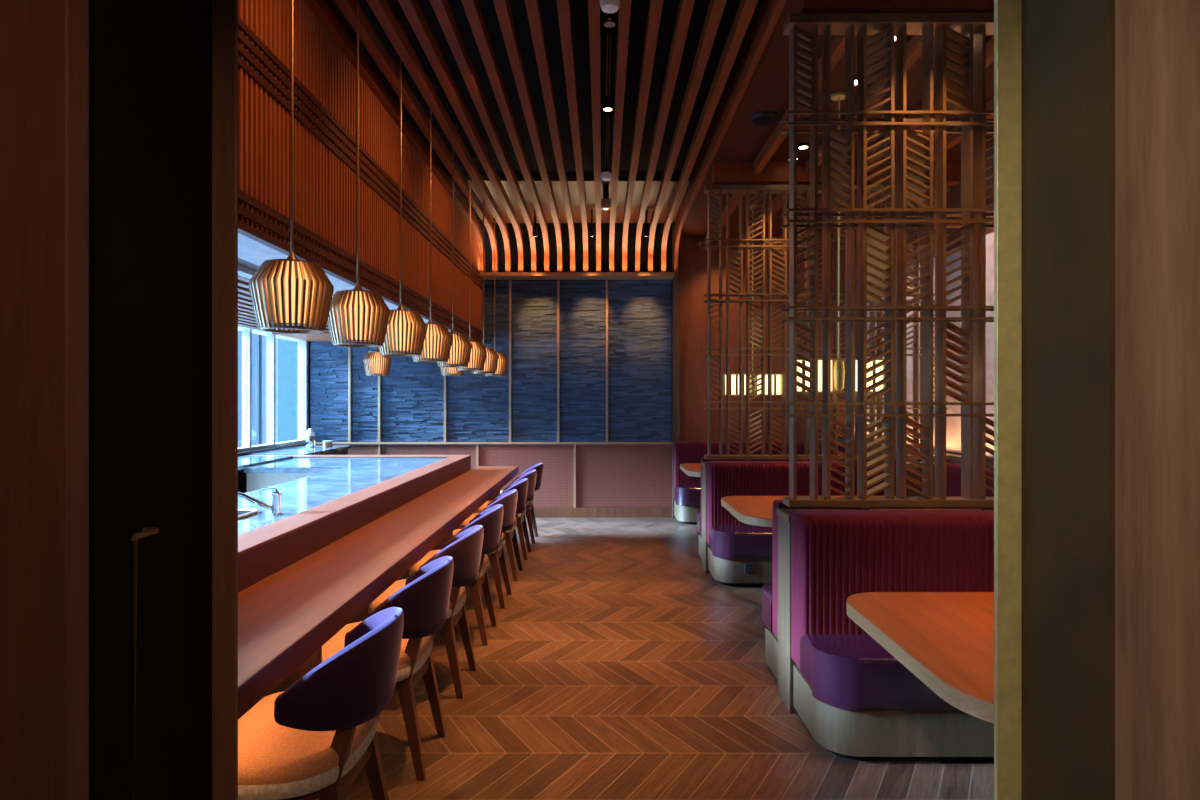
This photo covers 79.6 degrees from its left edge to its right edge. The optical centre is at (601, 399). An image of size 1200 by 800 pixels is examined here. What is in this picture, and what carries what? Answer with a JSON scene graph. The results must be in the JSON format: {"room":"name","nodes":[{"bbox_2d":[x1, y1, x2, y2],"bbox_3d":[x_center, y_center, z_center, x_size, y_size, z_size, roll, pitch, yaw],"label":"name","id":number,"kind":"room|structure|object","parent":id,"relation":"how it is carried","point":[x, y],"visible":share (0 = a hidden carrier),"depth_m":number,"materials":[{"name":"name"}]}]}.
{"room":"restaurant","nodes":[
{"label":"restaurant","id":0,"kind":"room"},
{"bbox_2d":[238,325,299,455],"bbox_3d":[-3.745,-0.400,5.290,0.250,3.700,7.660,0,0,0],"label":"wall","id":1,"kind":"structure","parent":0,"point":[255,331],"depth_m":7.89,"materials":[{"name":"grey paint"}]},
{"bbox_2d":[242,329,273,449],"bbox_3d":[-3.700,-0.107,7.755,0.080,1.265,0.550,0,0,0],"label":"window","id":2,"kind":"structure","parent":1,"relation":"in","point":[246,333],"depth_m":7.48,"materials":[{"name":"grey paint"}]},
{"bbox_2d":[238,443,305,455],"bbox_3d":[-3.650,0.537,5.190,0.140,0.025,7.460,0,0,0],"label":"trim","id":3,"kind":"structure","parent":1,"relation":"attached to","point":[299,444],"depth_m":7.79,"materials":[{"name":"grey wood"}]},
{"bbox_2d":[238,233,450,340],"bbox_3d":[-2.570,-0.860,5.190,2.100,0.280,7.460,0,0,0],"label":"ceiling","id":4,"kind":"structure","parent":0,"point":[251,253],"depth_m":4.45,"materials":[{"name":"grey paint"}]},
{"bbox_2d":[363,347,391,375],"bbox_3d":[-2.480,-0.509,7.950,0.304,0.482,0.304,0,0,0],"label":"pendant lantern","id":5,"kind":"object","parent":4,"relation":"hanging from","point":[375,364],"visible":0.92,"depth_m":7.84,"materials":[{"name":"brown wood"}]},
{"bbox_2d":[440,367,463,375],"bbox_3d":[-1.650,-0.509,7.950,0.304,0.482,0.304,0,0,0],"label":"pendant lantern","id":6,"kind":"object","parent":4,"relation":"hanging from","point":[445,371],"visible":0.31,"depth_m":7.85,"materials":[{"name":"beige wood"}]},
{"bbox_2d":[359,0,759,174],"bbox_3d":[-0.285,-2.300,4.330,2.410,0.100,5.740,0,0,0],"label":"ceiling","id":7,"kind":"structure","parent":0,"point":[578,9],"depth_m":4.99,"materials":[{"name":"black paint"}]},
{"bbox_2d":[249,0,333,333],"bbox_3d":[-1.205,-1.259,2.800,0.304,1.982,0.304,0,0,0],"label":"pendant lantern","id":8,"kind":"object","parent":7,"relation":"hanging from","point":[289,293],"visible":1,"depth_m":2.71,"materials":[{"name":"brown wood"}]},
{"bbox_2d":[327,0,389,346],"bbox_3d":[-1.205,-1.259,3.555,0.304,1.982,0.304,0,0,0],"label":"pendant lantern","id":9,"kind":"object","parent":7,"relation":"hanging from","point":[357,316],"visible":0.96,"depth_m":3.46,"materials":[{"name":"beige wood"}]},
{"bbox_2d":[238,0,482,343],"bbox_3d":[-1.535,-1.470,5.180,0.150,1.560,7.440,0,0,0],"label":"bulkhead","id":10,"kind":"object","parent":7,"relation":"hanging from","point":[325,80],"visible":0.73,"depth_m":3.98,"materials":[{"name":"brown wood"}]},
{"bbox_2d":[378,20,426,355],"bbox_3d":[-1.205,-1.259,4.310,0.304,1.982,0.304,0,0,0],"label":"pendant lantern","id":11,"kind":"object","parent":7,"relation":"hanging from","point":[406,329],"visible":0.82,"depth_m":4.22,"materials":[{"name":"beige wood"}]},
{"bbox_2d":[412,77,452,362],"bbox_3d":[-1.205,-1.259,5.065,0.304,1.982,0.304,0,0,0],"label":"pendant lantern","id":12,"kind":"object","parent":7,"relation":"hanging from","point":[438,339],"visible":0.73,"depth_m":4.98,"materials":[{"name":"beige wood"}]},
{"bbox_2d":[437,119,471,366],"bbox_3d":[-1.205,-1.259,5.820,0.304,1.982,0.304,0,0,0],"label":"pendant lantern","id":13,"kind":"object","parent":7,"relation":"hanging from","point":[461,347],"visible":0.68,"depth_m":5.77,"materials":[{"name":"beige wood"}]},
{"bbox_2d":[456,152,486,370],"bbox_3d":[-1.205,-1.259,6.575,0.304,1.982,0.304,0,0,0],"label":"pendant lantern","id":14,"kind":"object","parent":7,"relation":"hanging from","point":[478,351],"visible":0.61,"depth_m":6.54,"materials":[{"name":"beige wood"}]},
{"bbox_2d":[601,146,611,180],"bbox_3d":[0.040,-2.100,6.390,0.110,0.300,0.110,0,0,0],"label":"smoke detector","id":15,"kind":"object","parent":7,"relation":"attached to","point":[605,176],"visible":0.9,"depth_m":6.37,"materials":[{"name":"white plastic"}]},
{"bbox_2d":[601,97,613,163],"bbox_3d":[0.040,-2.125,5.600,0.090,0.250,1.000,0,0,0],"label":"ceiling vent","id":16,"kind":"object","parent":7,"relation":"in","point":[612,115],"visible":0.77,"depth_m":5.55,"materials":[{"name":"black metal"}]},
{"bbox_2d":[602,69,613,111],"bbox_3d":[0.040,-2.119,4.930,0.080,0.262,0.080,0,0,0],"label":"recessed light","id":17,"kind":"object","parent":7,"relation":"in","point":[607,102],"visible":0.82,"depth_m":4.90,"materials":[{"name":"black paint"}]},
{"bbox_2d":[601,9,616,96],"bbox_3d":[0.040,-2.125,4.350,0.090,0.250,0.800,0,0,0],"label":"ceiling vent","id":18,"kind":"object","parent":7,"relation":"in","point":[615,26],"visible":0.88,"depth_m":4.32,"materials":[{"name":"black metal"}]},
{"bbox_2d":[604,13,614,27],"bbox_3d":[0.040,-2.110,3.780,0.060,0.280,0.060,0,0,0],"label":"sprinkler","id":19,"kind":"object","parent":7,"relation":"attached to","point":[609,24],"visible":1,"depth_m":3.77,"materials":[{"name":"silver metal"}]},
{"bbox_2d":[600,0,619,12],"bbox_3d":[0.040,-2.100,3.600,0.110,0.300,0.110,0,0,0],"label":"smoke detector","id":20,"kind":"object","parent":7,"relation":"attached to","point":[607,6],"visible":0.98,"depth_m":3.58,"materials":[{"name":"white plastic"}]},
{"bbox_2d":[455,175,690,222],"bbox_3d":[-0.285,-2.270,8.060,2.410,0.160,1.720,0,0,0],"label":"ceiling","id":21,"kind":"structure","parent":0,"point":[572,179],"depth_m":7.79,"materials":[{"name":"beige paint"}]},
{"bbox_2d":[471,199,498,373],"bbox_3d":[-1.205,-1.259,7.330,0.304,1.982,0.304,0,0,0],"label":"pendant lantern","id":22,"kind":"object","parent":21,"relation":"hanging from","point":[491,361],"visible":0.57,"depth_m":7.26,"materials":[{"name":"beige wood"}]},
{"bbox_2d":[484,218,507,375],"bbox_3d":[-1.205,-1.259,8.085,0.304,1.982,0.304,0,0,0],"label":"pendant lantern","id":23,"kind":"object","parent":21,"relation":"hanging from","point":[502,364],"visible":0.59,"depth_m":8.02,"materials":[{"name":"beige wood"}]},
{"bbox_2d":[589,209,594,236],"bbox_3d":[-0.117,-2.065,8.295,0.064,0.369,0.091,0,0,0],"label":"spot lamp","id":24,"kind":"object","parent":21,"relation":"hanging from","point":[591,229],"visible":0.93,"depth_m":8.27,"materials":[{"name":"black metal"}]},
{"bbox_2d":[601,185,610,209],"bbox_3d":[0.040,-2.099,7.350,0.100,0.302,0.100,0,0,0],"label":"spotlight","id":25,"kind":"object","parent":21,"relation":"attached to","point":[605,202],"visible":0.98,"depth_m":7.32,"materials":[{"name":"brown metal"}]},
{"bbox_2d":[308,223,844,506],"bbox_3d":[-0.285,-0.450,9.008,6.870,3.800,0.225,0,0,0],"label":"wall","id":26,"kind":"structure","parent":0,"point":[639,311],"depth_m":8.90,"materials":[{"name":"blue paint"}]},
{"bbox_2d":[348,347,351,441],"bbox_3d":[-3.117,-0.115,8.900,0.028,1.270,0.040,0,0,0],"label":"trim","id":27,"kind":"structure","parent":26,"relation":"attached to","point":[349,348],"depth_m":8.88,"materials":[{"name":"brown metal"}]},
{"bbox_2d":[378,348,380,441],"bbox_3d":[-2.751,-0.115,8.900,0.028,1.270,0.040,0,0,0],"label":"trim","id":28,"kind":"structure","parent":26,"relation":"attached to","point":[379,377],"depth_m":8.88,"materials":[{"name":"brown metal"}]},
{"bbox_2d":[444,376,446,441],"bbox_3d":[-1.938,-0.115,8.900,0.028,1.270,0.040,0,0,0],"label":"trim","id":29,"kind":"structure","parent":26,"relation":"attached to","point":[445,378],"depth_m":8.88,"materials":[{"name":"brown metal"}]},
{"bbox_2d":[315,442,672,443],"bbox_3d":[-1.373,0.532,8.898,4.495,0.025,0.045,0,0,0],"label":"trim","id":30,"kind":"structure","parent":26,"relation":"attached to","point":[315,442],"depth_m":8.88,"materials":[{"name":"brown wood"}]},
{"bbox_2d":[509,280,511,441],"bbox_3d":[-1.134,-0.480,8.900,0.028,2.000,0.040,0,0,0],"label":"trim","id":31,"kind":"structure","parent":26,"relation":"attached to","point":[510,284],"depth_m":8.88,"materials":[{"name":"brown metal"}]},
{"bbox_2d":[557,280,559,441],"bbox_3d":[-0.540,-0.480,8.900,0.028,2.000,0.040,0,0,0],"label":"trim","id":32,"kind":"structure","parent":26,"relation":"attached to","point":[558,298],"depth_m":8.88,"materials":[{"name":"brown metal"}]},
{"bbox_2d":[473,507,672,516],"bbox_3d":[-1.373,1.390,8.902,4.495,0.120,0.035,0,0,0],"label":"baseboard","id":33,"kind":"structure","parent":26,"relation":"attached to","point":[539,511],"depth_m":8.88,"materials":[{"name":"red wood"}]},
{"bbox_2d":[574,444,575,507],"bbox_3d":[-0.335,0.938,8.902,0.024,0.785,0.036,0,0,0],"label":"trim","id":34,"kind":"structure","parent":26,"relation":"attached to","point":[574,444],"depth_m":8.88,"materials":[{"name":"brown metal"}]},
{"bbox_2d":[479,272,674,279],"bbox_3d":[-0.310,-1.508,8.765,2.360,0.040,0.310,0,0,0],"label":"trim","id":35,"kind":"structure","parent":26,"relation":"attached to","point":[487,275],"depth_m":8.61,"materials":[{"name":"brown wood"}]},
{"bbox_2d":[304,0,484,271],"bbox_3d":[-1.453,-1.790,5.122,0.058,0.550,7.325,0,0,0],"label":"ceiling slat","id":36,"kind":"object","parent":35,"relation":"on","point":[322,10],"visible":0.86,"depth_m":4.74,"materials":[{"name":"brown wood"}]},
{"bbox_2d":[335,0,497,271],"bbox_3d":[-1.296,-1.790,5.122,0.058,0.550,7.325,0,0,0],"label":"ceiling slat","id":37,"kind":"object","parent":35,"relation":"on","point":[368,35],"visible":0.86,"depth_m":4.79,"materials":[{"name":"brown wood"}]},
{"bbox_2d":[366,0,510,271],"bbox_3d":[-1.139,-1.790,5.122,0.058,0.550,7.325,0,0,0],"label":"ceiling slat","id":38,"kind":"object","parent":35,"relation":"on","point":[382,10],"visible":0.96,"depth_m":4.80,"materials":[{"name":"brown wood"}]},
{"bbox_2d":[398,0,523,271],"bbox_3d":[-0.982,-1.790,5.122,0.058,0.550,7.325,0,0,0],"label":"ceiling slat","id":39,"kind":"object","parent":35,"relation":"on","point":[412,9],"visible":0.95,"depth_m":4.81,"materials":[{"name":"brown wood"}]},
{"bbox_2d":[430,0,536,271],"bbox_3d":[-0.825,-1.790,5.122,0.058,0.550,7.325,0,0,0],"label":"ceiling slat","id":40,"kind":"object","parent":35,"relation":"on","point":[442,9],"visible":0.9,"depth_m":4.80,"materials":[{"name":"brown wood"}]},
{"bbox_2d":[461,0,549,271],"bbox_3d":[-0.668,-1.790,5.122,0.058,0.550,7.325,0,0,0],"label":"ceiling slat","id":41,"kind":"object","parent":35,"relation":"on","point":[472,8],"visible":0.97,"depth_m":4.82,"materials":[{"name":"brown wood"}]},
{"bbox_2d":[493,0,561,271],"bbox_3d":[-0.511,-1.790,5.122,0.058,0.550,7.325,0,0,0],"label":"ceiling slat","id":42,"kind":"object","parent":35,"relation":"on","point":[502,7],"visible":0.95,"depth_m":4.79,"materials":[{"name":"brown wood"}]},
{"bbox_2d":[525,0,574,271],"bbox_3d":[-0.354,-1.790,5.122,0.058,0.550,7.325,0,0,0],"label":"ceiling slat","id":43,"kind":"object","parent":35,"relation":"on","point":[533,9],"visible":0.98,"depth_m":4.81,"materials":[{"name":"brown wood"}]},
{"bbox_2d":[556,0,587,271],"bbox_3d":[-0.197,-1.790,5.122,0.058,0.550,7.325,0,0,0],"label":"ceiling slat","id":44,"kind":"object","parent":35,"relation":"on","point":[563,6],"visible":0.95,"depth_m":4.81,"materials":[{"name":"brown wood"}]},
{"bbox_2d":[588,0,600,271],"bbox_3d":[-0.040,-1.790,5.122,0.058,0.550,7.325,0,0,0],"label":"ceiling slat","id":45,"kind":"object","parent":35,"relation":"on","point":[593,5],"visible":0.96,"depth_m":4.86,"materials":[{"name":"brown wood"}]},
{"bbox_2d":[609,0,630,271],"bbox_3d":[0.117,-1.790,5.122,0.058,0.550,7.325,0,0,0],"label":"ceiling slat","id":46,"kind":"object","parent":35,"relation":"on","point":[625,5],"visible":0.95,"depth_m":4.81,"materials":[{"name":"brown wood"}]},
{"bbox_2d":[622,0,662,271],"bbox_3d":[0.274,-1.790,5.122,0.058,0.550,7.325,0,0,0],"label":"ceiling slat","id":47,"kind":"object","parent":35,"relation":"on","point":[655,6],"visible":0.95,"depth_m":4.82,"materials":[{"name":"brown wood"}]},
{"bbox_2d":[635,0,694,271],"bbox_3d":[0.431,-1.790,5.122,0.058,0.550,7.325,0,0,0],"label":"ceiling slat","id":48,"kind":"object","parent":35,"relation":"on","point":[685,8],"visible":0.95,"depth_m":4.81,"materials":[{"name":"brown wood"}]},
{"bbox_2d":[648,0,725,271],"bbox_3d":[0.588,-1.790,5.122,0.058,0.550,7.325,0,0,0],"label":"ceiling slat","id":49,"kind":"object","parent":35,"relation":"on","point":[716,7],"visible":0.96,"depth_m":4.81,"materials":[{"name":"brown wood"}]},
{"bbox_2d":[661,0,757,271],"bbox_3d":[0.745,-1.790,5.122,0.058,0.550,7.325,0,0,0],"label":"ceiling slat","id":50,"kind":"object","parent":35,"relation":"on","point":[745,10],"visible":0.95,"depth_m":4.79,"materials":[{"name":"brown wood"}]},
{"bbox_2d":[606,280,607,441],"bbox_3d":[0.062,-0.480,8.900,0.028,2.000,0.040,0,0,0],"label":"trim","id":51,"kind":"structure","parent":26,"relation":"attached to","point":[606,280],"depth_m":8.88,"materials":[{"name":"brown metal"}]},
{"bbox_2d":[672,221,679,517],"bbox_3d":[0.912,-0.400,8.875,0.085,3.700,0.090,0,0,0],"label":"trim","id":52,"kind":"structure","parent":26,"relation":"attached to","point":[676,280],"depth_m":8.83,"materials":[{"name":"beige wood"}]},
{"bbox_2d":[317,517,993,799],"bbox_3d":[-0.285,1.500,3.310,6.670,0.100,11.820,0,0,0],"label":"floor","id":53,"kind":"structure","parent":0,"point":[614,666],"depth_m":3.45,"materials":[{"name":"brown wood"}]},
{"bbox_2d":[238,446,350,492],"bbox_3d":[-3.305,0.998,5.040,0.610,0.905,7.120,0,0,0],"label":"countertop","id":54,"kind":"structure","parent":53,"relation":"on","point":[243,461],"depth_m":7.27,"materials":[{"name":"stone"}]},
{"bbox_2d":[306,429,314,447],"bbox_3d":[-3.360,0.438,8.300,0.100,0.215,0.100,0,0,0],"label":"shaker","id":55,"kind":"object","parent":54,"relation":"on","point":[310,434],"visible":1,"depth_m":8.26,"materials":[{"name":"silver metal"}]},
{"bbox_2d":[238,607,403,799],"bbox_3d":[-0.885,1.050,2.175,0.552,0.800,0.575,0,0,0],"label":"bar chair","id":56,"kind":"object","parent":53,"relation":"on","point":[312,739],"visible":0.93,"depth_m":2.00,"materials":[{"name":"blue fabric"}]},
{"bbox_2d":[238,458,444,535],"bbox_3d":[-2.230,1.006,4.239,1.540,0.887,5.518,0,0,0],"label":"countertop","id":57,"kind":"structure","parent":53,"relation":"on","point":[304,484],"depth_m":5.30,"materials":[{"name":"white stone"}]},
{"bbox_2d":[238,509,257,518],"bbox_3d":[-1.910,0.555,3.490,0.394,0.013,0.274,0,0,0],"label":"sink","id":58,"kind":"object","parent":57,"relation":"in","point":[241,512],"visible":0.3,"depth_m":3.57,"materials":[{"name":"silver metal"}]},
{"bbox_2d":[238,487,282,514],"bbox_3d":[-1.764,0.491,3.520,0.390,0.143,0.067,0,0,-8],"label":"tap","id":59,"kind":"object","parent":57,"relation":"on","point":[275,508],"visible":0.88,"depth_m":3.52,"materials":[{"name":"silver metal"}]},
{"bbox_2d":[238,455,517,718],"bbox_3d":[-2.223,1.002,4.555,2.675,0.897,6.150,0,0,0],"label":"countertop","id":60,"kind":"structure","parent":53,"relation":"on","point":[310,574],"depth_m":3.07,"materials":[{"name":"brown wood"}]},
{"bbox_2d":[322,556,453,780],"bbox_3d":[-0.885,1.050,2.930,0.552,0.800,0.575,0,0,0],"label":"bar chair","id":61,"kind":"object","parent":53,"relation":"on","point":[424,598],"visible":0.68,"depth_m":2.77,"materials":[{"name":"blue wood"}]},
{"bbox_2d":[368,525,483,698],"bbox_3d":[-0.885,1.050,3.685,0.552,0.800,0.575,0,0,0],"label":"bar chair","id":62,"kind":"object","parent":53,"relation":"on","point":[465,548],"visible":0.59,"depth_m":3.53,"materials":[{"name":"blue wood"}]},
{"bbox_2d":[409,504,503,645],"bbox_3d":[-0.885,1.050,4.440,0.552,0.800,0.575,0,0,0],"label":"bar chair","id":63,"kind":"object","parent":53,"relation":"on","point":[491,519],"visible":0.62,"depth_m":4.29,"materials":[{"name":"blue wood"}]},
{"bbox_2d":[453,489,517,608],"bbox_3d":[-0.885,1.050,5.195,0.552,0.800,0.575,0,0,0],"label":"bar chair","id":64,"kind":"object","parent":53,"relation":"on","point":[508,499],"visible":0.44,"depth_m":5.06,"materials":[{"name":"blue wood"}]},
{"bbox_2d":[459,478,527,580],"bbox_3d":[-0.885,1.050,5.950,0.552,0.800,0.575,0,0,0],"label":"bar chair","id":65,"kind":"object","parent":53,"relation":"on","point":[521,486],"visible":0.4,"depth_m":5.81,"materials":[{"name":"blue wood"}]},
{"bbox_2d":[476,469,536,559],"bbox_3d":[-0.885,1.050,6.705,0.552,0.800,0.575,0,0,0],"label":"bar chair","id":66,"kind":"object","parent":53,"relation":"on","point":[531,475],"visible":0.36,"depth_m":6.57,"materials":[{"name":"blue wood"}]},
{"bbox_2d":[501,462,542,543],"bbox_3d":[-0.885,1.050,7.460,0.552,0.800,0.575,0,0,0],"label":"bar chair","id":67,"kind":"object","parent":53,"relation":"on","point":[530,515],"visible":0.37,"depth_m":7.33,"materials":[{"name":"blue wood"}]},
{"bbox_2d":[680,463,700,476],"bbox_3d":[1.524,1.075,7.450,1.351,0.750,1.052,0,0,0],"label":"table","id":68,"kind":"object","parent":53,"relation":"on","point":[691,469],"visible":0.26,"depth_m":7.36,"materials":[{"name":"brown wood"}]},
{"bbox_2d":[673,442,803,524],"bbox_3d":[1.686,0.980,8.575,1.628,0.940,0.490,0,0,0],"label":"bench","id":69,"kind":"object","parent":53,"relation":"on","point":[686,489],"visible":0.34,"depth_m":8.64,"materials":[{"name":"fabric"}]},
{"bbox_2d":[674,485,700,505],"bbox_3d":[1.686,1.123,8.495,1.628,0.205,0.330,0,0,0],"label":"seat cushion","id":70,"kind":"object","parent":69,"relation":"on","point":[684,495],"depth_m":8.34,"materials":[{"name":"purple leather"}]},
{"bbox_2d":[697,458,870,558],"bbox_3d":[1.686,0.980,6.505,1.628,0.940,0.490,0,0,0],"label":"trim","id":71,"kind":"structure","parent":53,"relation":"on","point":[699,512],"depth_m":6.33,"materials":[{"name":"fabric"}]},
{"bbox_2d":[697,509,701,535],"bbox_3d":[1.686,1.123,6.585,1.628,0.205,0.330,0,0,0],"label":"seat cushion","id":72,"kind":"object","parent":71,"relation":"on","point":[698,511],"depth_m":6.51,"materials":[{"name":"purple leather"}]},
{"bbox_2d":[706,461,907,586],"bbox_3d":[1.686,0.980,5.785,1.628,0.940,0.490,0,0,0],"label":"bench","id":73,"kind":"object","parent":53,"relation":"on","point":[739,553],"visible":0.4,"depth_m":5.85,"materials":[{"name":"fabric"}]},
{"bbox_2d":[709,526,771,558],"bbox_3d":[1.686,1.123,5.705,1.628,0.205,0.330,0,0,0],"label":"seat cushion","id":74,"kind":"object","parent":73,"relation":"on","point":[725,542],"depth_m":5.54,"materials":[{"name":"purple leather"}]},
{"bbox_2d":[745,563,753,572],"bbox_3d":[1.135,1.292,5.550,0.070,0.075,0.013,0,0,0],"label":"power outlet","id":75,"kind":"object","parent":73,"relation":"attached to","point":[749,567],"depth_m":5.54,"materials":[{"name":"black plastic"}]},
{"bbox_2d":[721,496,895,526],"bbox_3d":[1.524,1.075,4.740,1.351,0.750,1.052,0,0,0],"label":"table","id":76,"kind":"object","parent":53,"relation":"on","point":[752,510],"visible":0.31,"depth_m":4.73,"materials":[{"name":"brown wood"}]},
{"bbox_2d":[701,462,951,572],"bbox_3d":[1.941,0.993,6.145,2.158,0.915,0.230,0,0,0],"label":"divider","id":77,"kind":"object","parent":53,"relation":"on","point":[705,545],"visible":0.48,"depth_m":6.04,"materials":[{"name":"beige wood"}]},
{"bbox_2d":[703,185,950,460],"bbox_3d":[1.911,-0.642,6.145,2.078,2.355,0.120,0,0,0],"label":"lattice screen","id":78,"kind":"object","parent":77,"relation":"on","point":[710,190],"visible":0.59,"depth_m":6.11,"materials":[{"name":"brown wood"}]},
{"bbox_2d":[762,500,980,680],"bbox_3d":[1.686,0.980,3.805,1.628,0.940,0.490,0,0,0],"label":"bench","id":79,"kind":"object","parent":53,"relation":"on","point":[769,590],"visible":0.06,"depth_m":3.67,"materials":[{"name":"fabric"}]},
{"bbox_2d":[762,582,773,634],"bbox_3d":[1.686,1.123,3.885,1.628,0.205,0.330,0,0,0],"label":"seat cushion","id":80,"kind":"object","parent":79,"relation":"on","point":[767,595],"depth_m":3.82,"materials":[{"name":"purple leather"}]},
{"bbox_2d":[776,508,980,712],"bbox_3d":[1.941,0.993,3.445,2.158,0.915,0.230,0,0,0],"label":"divider","id":81,"kind":"object","parent":53,"relation":"on","point":[785,662],"visible":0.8,"depth_m":3.44,"materials":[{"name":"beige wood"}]},
{"bbox_2d":[781,13,993,509],"bbox_3d":[1.911,-0.642,3.445,2.078,2.355,0.120,0,0,0],"label":"lattice screen","id":82,"kind":"object","parent":81,"relation":"on","point":[960,38],"visible":0.44,"depth_m":3.41,"materials":[{"name":"brown wood"}]},
{"bbox_2d":[791,510,993,760],"bbox_3d":[1.686,0.980,3.085,1.628,0.940,0.490,0,0,0],"label":"bench","id":83,"kind":"object","parent":53,"relation":"on","point":[856,700],"visible":0.38,"depth_m":3.15,"materials":[{"name":"fabric"}]},
{"bbox_2d":[800,634,958,710],"bbox_3d":[1.686,1.123,3.005,1.628,0.205,0.330,0,0,0],"label":"seat cushion","id":84,"kind":"object","parent":83,"relation":"on","point":[842,672],"depth_m":2.85,"materials":[{"name":"purple leather"}]},
{"bbox_2d":[847,592,993,723],"bbox_3d":[1.524,1.075,2.100,1.351,0.750,1.052,0,0,0],"label":"table","id":85,"kind":"object","parent":53,"relation":"on","point":[945,639],"visible":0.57,"depth_m":2.15,"materials":[{"name":"brown wood"}]},
{"bbox_2d":[946,462,993,496],"bbox_3d":[2.763,0.985,4.795,0.515,0.930,2.460,0,0,0],"label":"bench","id":86,"kind":"object","parent":53,"relation":"on","point":[953,470],"visible":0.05,"depth_m":5.87,"materials":[{"name":"fabric"}]},
{"bbox_2d":[680,0,993,244],"bbox_3d":[1.985,-2.100,5.190,2.130,0.500,7.460,0,0,0],"label":"ceiling","id":87,"kind":"structure","parent":0,"point":[748,153],"depth_m":5.12,"materials":[{"name":"brown wood"}]},
{"bbox_2d":[674,0,786,275],"bbox_3d":[0.898,-1.867,5.200,0.038,0.705,7.480,0,0,0],"label":"edge slat","id":88,"kind":"object","parent":87,"relation":"attached to","point":[768,12],"visible":0.94,"depth_m":4.86,"materials":[{"name":"brown wood"}]},
{"bbox_2d":[723,204,781,395],"bbox_3d":[1.560,-1.028,7.450,0.600,1.965,0.100,0,0,0],"label":"linear pendant","id":89,"kind":"object","parent":87,"relation":"hanging from","point":[778,376],"visible":0.5,"depth_m":7.43,"materials":[{"name":"gold metal"}]},
{"bbox_2d":[750,370,755,393],"bbox_3d":[1.560,-0.180,7.450,0.072,0.260,0.071,0,0,0],"label":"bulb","id":90,"kind":"object","parent":89,"relation":"attached to","point":[753,379],"depth_m":7.42,"materials":[{"name":"gold metal"}]},
{"bbox_2d":[750,111,778,125],"bbox_3d":[1.150,-1.992,5.100,0.200,0.035,0.200,0,0,0],"label":"ceiling speaker","id":91,"kind":"object","parent":87,"relation":"attached to","point":[761,118],"visible":1,"depth_m":5.05,"materials":[{"name":"black plastic"}]},
{"bbox_2d":[752,116,776,125],"bbox_3d":[1.150,-1.976,5.100,0.176,0.002,0.176,0,0,0],"label":"grille","id":92,"kind":"object","parent":91,"relation":"attached to","point":[756,120],"depth_m":5.09,"materials":[{"name":"black metal"}]},
{"bbox_2d":[797,91,883,392],"bbox_3d":[1.560,-1.028,4.740,0.600,1.965,0.100,0,0,0],"label":"linear pendant","id":93,"kind":"object","parent":87,"relation":"hanging from","point":[838,371],"visible":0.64,"depth_m":4.72,"materials":[{"name":"gold metal"}]},
{"bbox_2d":[833,353,844,390],"bbox_3d":[1.560,-0.180,4.740,0.072,0.260,0.071,0,0,0],"label":"bulb","id":94,"kind":"object","parent":93,"relation":"attached to","point":[838,371],"depth_m":4.71,"materials":[{"name":"gold metal"}]},
{"bbox_2d":[839,142,993,468],"bbox_3d":[3.090,-0.400,5.290,0.320,3.700,7.660,0,0,0],"label":"wall","id":95,"kind":"structure","parent":0,"point":[953,197],"depth_m":6.18,"materials":[{"name":"brown paint"}]},
{"bbox_3d":[-0.285,-0.400,1.268,6.670,3.700,0.385,0,0,0],"label":"wall","id":96,"kind":"structure","parent":0,"visible":0},
{"bbox_2d":[0,0,93,799],"bbox_3d":[-1.478,0.075,1.048,1.443,2.750,0.055,0,0,0],"label":"trim","id":97,"kind":"structure","parent":96,"relation":"attached to","point":[45,444],"depth_m":1.02,"materials":[{"name":"red wood"}]},
{"bbox_2d":[89,0,211,799],"bbox_3d":[-0.767,0.077,1.230,0.075,2.735,0.340,0,0,0],"label":"door","id":98,"kind":"structure","parent":96,"relation":"in","point":[152,179],"depth_m":1.20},
{"bbox_2d":[212,0,237,799],"bbox_3d":[-0.741,0.075,1.430,0.058,2.750,0.060,0,0,0],"label":"trim","id":99,"kind":"structure","parent":96,"relation":"attached to","point":[224,12],"depth_m":1.40,"materials":[{"name":"brown wood"}]},
{"bbox_2d":[994,0,1021,799],"bbox_3d":[0.799,0.075,1.430,0.062,2.750,0.060,0,0,0],"label":"trim","id":100,"kind":"structure","parent":96,"relation":"attached to","point":[1007,13],"depth_m":1.40,"materials":[{"name":"gold metal"}]},
{"bbox_2d":[1022,0,1114,799],"bbox_3d":[0.825,0.075,1.276,0.020,2.750,0.247,0,0,0],"label":"trim","id":101,"kind":"structure","parent":96,"relation":"attached to","point":[1068,46],"depth_m":1.26,"materials":[{"name":"brown metal"}]},
{"bbox_2d":[1115,0,1199,799],"bbox_3d":[1.509,0.075,1.179,1.382,2.750,0.052,0,0,0],"label":"wall panel","id":102,"kind":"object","parent":96,"relation":"attached to","point":[1157,42],"depth_m":1.15,"materials":[{"name":"brown wood"}]},
{"bbox_3d":[-16.935,1.700,5.000,26.130,0.100,30.000,0,0,0],"label":"ground","id":103,"kind":"structure","parent":0,"visible":0},
{"bbox_2d":[238,330,307,447],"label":"window","id":104,"kind":"structure","parent":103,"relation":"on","point":[286,350],"depth_m":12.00,"materials":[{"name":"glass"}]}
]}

